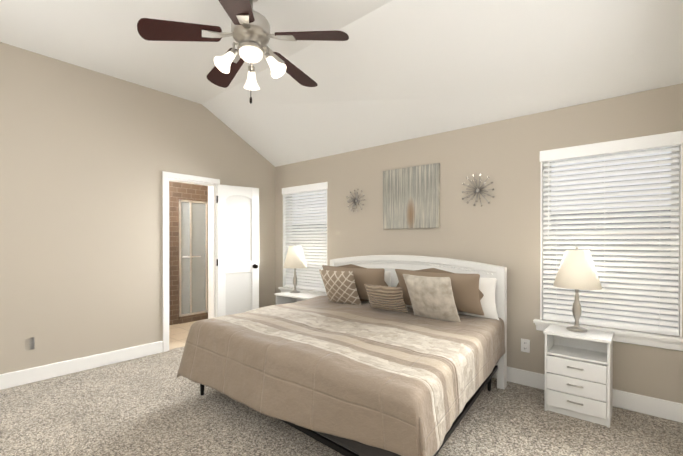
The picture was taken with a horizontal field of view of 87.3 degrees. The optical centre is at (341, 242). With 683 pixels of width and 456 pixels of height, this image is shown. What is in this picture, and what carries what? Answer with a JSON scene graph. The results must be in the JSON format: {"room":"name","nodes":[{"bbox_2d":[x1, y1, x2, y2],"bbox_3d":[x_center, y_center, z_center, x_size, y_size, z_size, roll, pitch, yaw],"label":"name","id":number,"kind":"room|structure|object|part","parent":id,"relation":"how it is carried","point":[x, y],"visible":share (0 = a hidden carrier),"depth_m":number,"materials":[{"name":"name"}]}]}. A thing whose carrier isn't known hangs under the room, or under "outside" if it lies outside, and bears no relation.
{"room":"bedroom","nodes":[
{"label":"bedroom","id":0,"kind":"room"},
{"bbox_2d":[0,42,274,373],"bbox_3d":[-2.511,0.269,3.763,0.150,4.020,4.500,0,0,40],"label":"wall","id":1,"kind":"structure","parent":0,"point":[81,263],"depth_m":3.61,"materials":[{"name":"beige paint"}]},
{"bbox_2d":[25,337,34,350],"bbox_3d":[-2.843,0.925,3.261,0.008,0.116,0.072,0,0,40],"label":"electrical outlet","id":2,"kind":"object","parent":1,"relation":"attached to","point":[31,343],"visible":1,"depth_m":3.26,"materials":[{"name":"white plastic"}]},
{"bbox_2d":[0,341,162,389],"bbox_3d":[-2.929,1.214,3.141,0.016,0.135,2.645,0,0,40],"label":"baseboard","id":3,"kind":"structure","parent":1,"relation":"attached to","point":[26,376],"depth_m":3.51,"materials":[{"name":"white wood"}]},
{"bbox_2d":[162,171,219,351],"bbox_3d":[-1.903,0.225,4.487,0.186,2.102,0.734,0,0,40],"label":"door frame","id":4,"kind":"structure","parent":1,"relation":"attached to","point":[212,252],"depth_m":4.46,"materials":[{"name":"white wood"}]},
{"bbox_2d":[216,184,258,316],"bbox_3d":[-1.395,0.256,4.826,0.586,2.023,0.169,0,0,-36],"label":"door leaf","id":5,"kind":"structure","parent":1,"relation":"in","point":[237,262],"depth_m":4.81,"materials":[{"name":"white wood"}]},
{"bbox_2d":[169,343,184,349],"bbox_3d":[-1.911,1.299,4.498,0.130,0.054,0.610,0,0,40],"label":"threshold","id":6,"kind":"object","parent":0,"point":[176,346],"depth_m":4.37,"materials":[{"name":"wood"}]},
{"bbox_2d":[169,320,198,345],"bbox_3d":[-2.880,1.296,5.155,2.200,0.054,2.650,0,0,40],"label":"floor","id":7,"kind":"structure","parent":0,"point":[178,333],"depth_m":5.01,"materials":[{"name":"tile"}]},
{"bbox_2d":[169,181,207,324],"bbox_3d":[-2.886,0.021,5.155,0.144,2.496,2.350,0,0,40],"label":"shower","id":8,"kind":"object","parent":7,"relation":"on","point":[188,252],"visible":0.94,"depth_m":5.68,"materials":[{"name":"tile"}]},
{"bbox_3d":[-2.381,0.248,5.750,0.005,1.765,0.410,0,0,40],"label":"glass","id":9,"kind":"part","parent":8,"relation":"part of","materials":[{"name":"white"}]},
{"bbox_2d":[0,0,391,103],"bbox_3d":[-1.050,-1.783,1.756,4.960,0.100,3.320,0,0,40],"label":"ceiling","id":10,"kind":"structure","parent":0,"point":[103,37],"depth_m":2.96,"materials":[{"name":"white paint"}]},
{"bbox_2d":[137,0,348,103],"bbox_3d":[-0.607,-1.324,2.452,1.289,0.819,1.278,0,0,40],"label":"fan","id":11,"kind":"object","parent":10,"relation":"hanging from","point":[250,32],"visible":1,"depth_m":2.32,"materials":[{"name":"brown wood"}]},
{"bbox_3d":[-0.610,-1.411,2.415,0.256,0.256,0.256,0,0,40],"label":"motor","id":12,"kind":"part","parent":11,"relation":"part of","materials":[{"name":"silver metal"}]},
{"bbox_3d":[-0.598,-1.112,2.360,0.016,0.395,0.016,0,0,40],"label":"chain","id":13,"kind":"part","parent":11,"relation":"part of","materials":[{"name":"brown metal"}]},
{"bbox_2d":[0,346,682,455],"bbox_3d":[-0.622,1.310,2.278,4.960,0.050,4.650,0,0,40],"label":"floor carpet","id":14,"kind":"object","parent":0,"point":[152,405],"visible":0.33,"depth_m":2.51,"materials":[{"name":"beige carpet"}]},
{"bbox_2d":[274,291,324,304],"bbox_3d":[-0.526,0.972,4.598,0.632,0.608,0.373,0,0,40],"label":"nightstand","id":15,"kind":"object","parent":14,"relation":"on","point":[285,297],"visible":0.06,"depth_m":4.66,"materials":[{"name":"white wood"}]},
{"bbox_2d":[283,245,306,292],"bbox_3d":[-0.616,0.346,4.744,0.316,0.640,0.316,0,0,40],"label":"lamp","id":16,"kind":"object","parent":15,"relation":"on","point":[294,259],"visible":1,"depth_m":4.66,"materials":[{"name":"white fabric"}]},
{"bbox_3d":[-0.616,0.193,4.744,0.316,0.285,0.316,0,0,40],"label":"lamp shade","id":17,"kind":"part","parent":16,"relation":"part of","materials":[{"name":"beige fabric"}]},
{"bbox_2d":[177,255,506,455],"bbox_3d":[0.106,0.711,2.984,2.309,1.142,2.020,0,0,40],"label":"bed","id":18,"kind":"object","parent":14,"relation":"on","point":[387,355],"visible":1,"depth_m":2.39,"materials":[{"name":"beige fabric"}]},
{"bbox_2d":[361,271,390,302],"bbox_3d":[0.194,0.488,3.960,0.900,0.400,0.164,0,12,40],"label":"pillow","id":19,"kind":"object","parent":18,"relation":"on","point":[387,275],"depth_m":3.67,"materials":[{"name":"white"}]},
{"bbox_3d":[0.087,1.097,3.001,2.140,0.030,1.863,0,0,40],"label":"frame","id":20,"kind":"part","parent":18,"relation":"part of","materials":[{"name":"black metal"}]},
{"bbox_3d":[0.658,0.708,3.791,2.038,1.142,0.075,0,0,40],"label":"headboard","id":21,"kind":"part","parent":18,"relation":"part of","materials":[{"name":"white wood"}]},
{"bbox_2d":[403,274,460,321],"bbox_3d":[0.747,0.467,2.986,0.450,0.450,0.154,0,26,44],"label":"pillow","id":22,"kind":"object","parent":18,"relation":"on","point":[432,299],"depth_m":2.90,"materials":[{"name":"beige fabric"}]},
{"bbox_2d":[406,278,498,319],"bbox_3d":[0.975,0.491,3.304,0.920,0.400,0.164,0,12,40],"label":"pillow","id":23,"kind":"object","parent":18,"relation":"on","point":[487,286],"depth_m":3.04,"materials":[{"name":"white fabric"}]},
{"bbox_2d":[543,324,613,427],"bbox_3d":[1.782,0.979,2.697,0.412,0.608,0.323,0,0,40],"label":"nightstand","id":24,"kind":"object","parent":14,"relation":"on","point":[578,375],"visible":1,"depth_m":2.62,"materials":[{"name":"white wood"}]},
{"bbox_2d":[553,247,601,331],"bbox_3d":[1.807,0.354,2.747,0.316,0.640,0.316,0,0,40],"label":"lamp","id":25,"kind":"object","parent":24,"relation":"on","point":[577,272],"visible":1,"depth_m":2.67,"materials":[{"name":"white fabric"}]},
{"bbox_3d":[1.807,0.202,2.746,0.316,0.285,0.316,0,0,40],"label":"lamp shade","id":26,"kind":"part","parent":25,"relation":"part of","materials":[{"name":"beige fabric"}]},
{"bbox_2d":[202,0,682,166],"bbox_3d":[0.380,-1.449,3.458,4.960,0.782,1.537,0,0,40],"label":"ceiling","id":27,"kind":"structure","parent":0,"point":[392,71],"depth_m":2.94,"materials":[{"name":"white paint"}]},
{"bbox_2d":[275,83,682,403],"bbox_3d":[0.826,0.070,3.995,4.960,2.415,0.150,0,0,40],"label":"wall","id":28,"kind":"structure","parent":0,"point":[502,228],"depth_m":3.34,"materials":[{"name":"beige paint"}]},
{"bbox_2d":[278,287,326,294],"bbox_3d":[-0.517,0.715,5.058,0.990,0.095,0.145,0,0,40],"label":"window sill","id":29,"kind":"structure","parent":28,"relation":"attached to","point":[284,289],"depth_m":5.06,"materials":[{"name":"white wood"}]},
{"bbox_2d":[283,190,326,291],"bbox_3d":[-0.483,-0.066,5.095,0.900,1.466,0.150,0,0,40],"label":"window","id":30,"kind":"structure","parent":28,"relation":"in","point":[305,217],"depth_m":5.06,"materials":[{"name":"white plastic"}]},
{"bbox_3d":[-0.457,-0.060,5.125,0.876,1.454,0.060,0,0,40],"label":"frame","id":31,"kind":"part","parent":30,"relation":"part of","materials":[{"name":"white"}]},
{"bbox_3d":[-0.502,0.655,5.075,0.868,0.023,0.052,0,0,40],"label":"left window blind bottom rail","id":32,"kind":"part","parent":30,"relation":"part of","materials":[{"name":"white plastic"}]},
{"bbox_2d":[282,182,327,194],"bbox_3d":[-0.512,-0.756,5.058,0.912,0.092,0.089,0,0,40],"label":"blind valance","id":33,"kind":"object","parent":30,"relation":"attached to","point":[306,188],"visible":0.85,"depth_m":5.00,"materials":[{"name":"white wood"}]},
{"bbox_2d":[284,194,284,238],"bbox_3d":[-0.807,-0.034,5.265,0.072,1.361,0.009,0,0,7],"label":"blind cord","id":34,"kind":"object","parent":33,"relation":"hanging from","point":[284,217],"depth_m":5.26,"materials":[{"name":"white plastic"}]},
{"bbox_2d":[346,189,364,211],"bbox_3d":[0.173,-0.518,4.403,0.295,0.285,0.062,0,0,40],"label":"wall decoration","id":35,"kind":"object","parent":28,"relation":"attached to","point":[356,201],"visible":1,"depth_m":4.41,"materials":[{"name":"silver metal"}]},
{"bbox_2d":[383,163,439,228],"bbox_3d":[0.751,-0.487,3.932,0.690,0.670,0.035,0,0,40],"label":"picture","id":36,"kind":"object","parent":28,"relation":"attached to","point":[411,197],"visible":1,"depth_m":3.89},
{"bbox_2d":[462,174,494,206],"bbox_3d":[1.310,-0.502,3.447,0.317,0.322,0.063,0,0,40],"label":"wall decoration","id":37,"kind":"object","parent":28,"relation":"attached to","point":[478,190],"visible":0.96,"depth_m":3.45,"materials":[{"name":"silver metal"}]},
{"bbox_2d":[521,339,529,352],"bbox_3d":[1.646,0.926,3.206,0.072,0.116,0.008,0,0,40],"label":"electrical outlet","id":38,"kind":"object","parent":28,"relation":"attached to","point":[525,345],"visible":1,"depth_m":3.20,"materials":[{"name":"white plastic"}]},
{"bbox_2d":[492,364,682,422],"bbox_3d":[0.771,1.211,3.934,4.660,0.135,0.022,0,0,40],"label":"baseboard","id":39,"kind":"structure","parent":28,"relation":"attached to","point":[661,408],"depth_m":2.72,"materials":[{"name":"white wood"}]},
{"bbox_2d":[533,319,682,350],"bbox_3d":[2.099,0.724,2.859,0.992,0.095,0.145,0,0,40],"label":"window sill","id":40,"kind":"structure","parent":28,"relation":"attached to","point":[671,342],"depth_m":2.69,"materials":[{"name":"white wood"}]},
{"bbox_2d":[540,144,682,336],"bbox_3d":[2.133,-0.057,2.896,0.902,1.466,0.150,0,0,40],"label":"window blinds","id":41,"kind":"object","parent":28,"relation":"in","point":[643,190],"depth_m":2.81,"materials":[{"name":"white plastic"}]},
{"bbox_3d":[2.114,0.664,2.876,0.870,0.023,0.052,0,0,40],"label":"right window blind bottom rail","id":42,"kind":"part","parent":41,"relation":"part of","materials":[{"name":"white plastic"}]},
{"bbox_2d":[540,131,682,162],"bbox_3d":[2.104,-0.747,2.859,0.914,0.092,0.089,0,0,40],"label":"blind valance","id":43,"kind":"object","parent":41,"relation":"attached to","point":[664,140],"visible":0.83,"depth_m":2.79,"materials":[{"name":"white wood"}]},
{"bbox_2d":[548,161,556,318],"bbox_3d":[1.808,-0.025,3.067,0.072,1.361,0.009,0,0,7],"label":"blind cord","id":44,"kind":"object","parent":43,"relation":"hanging from","point":[548,161],"depth_m":3.07,"materials":[{"name":"white fabric"}]},
{"bbox_2d":[604,154,604,269],"bbox_3d":[2.096,-0.024,2.853,0.002,1.361,0.002,0,0,16],"label":"blind cord","id":45,"kind":"object","parent":43,"relation":"hanging from","point":[604,237],"depth_m":2.85,"materials":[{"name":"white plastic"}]},
{"bbox_2d":[659,216,659,330],"bbox_3d":[2.349,-0.023,2.640,0.002,1.361,0.002,0,0,16],"label":"blind cord","id":46,"kind":"object","parent":43,"relation":"hanging from","point":[659,216],"depth_m":2.64,"materials":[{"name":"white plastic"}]}
]}

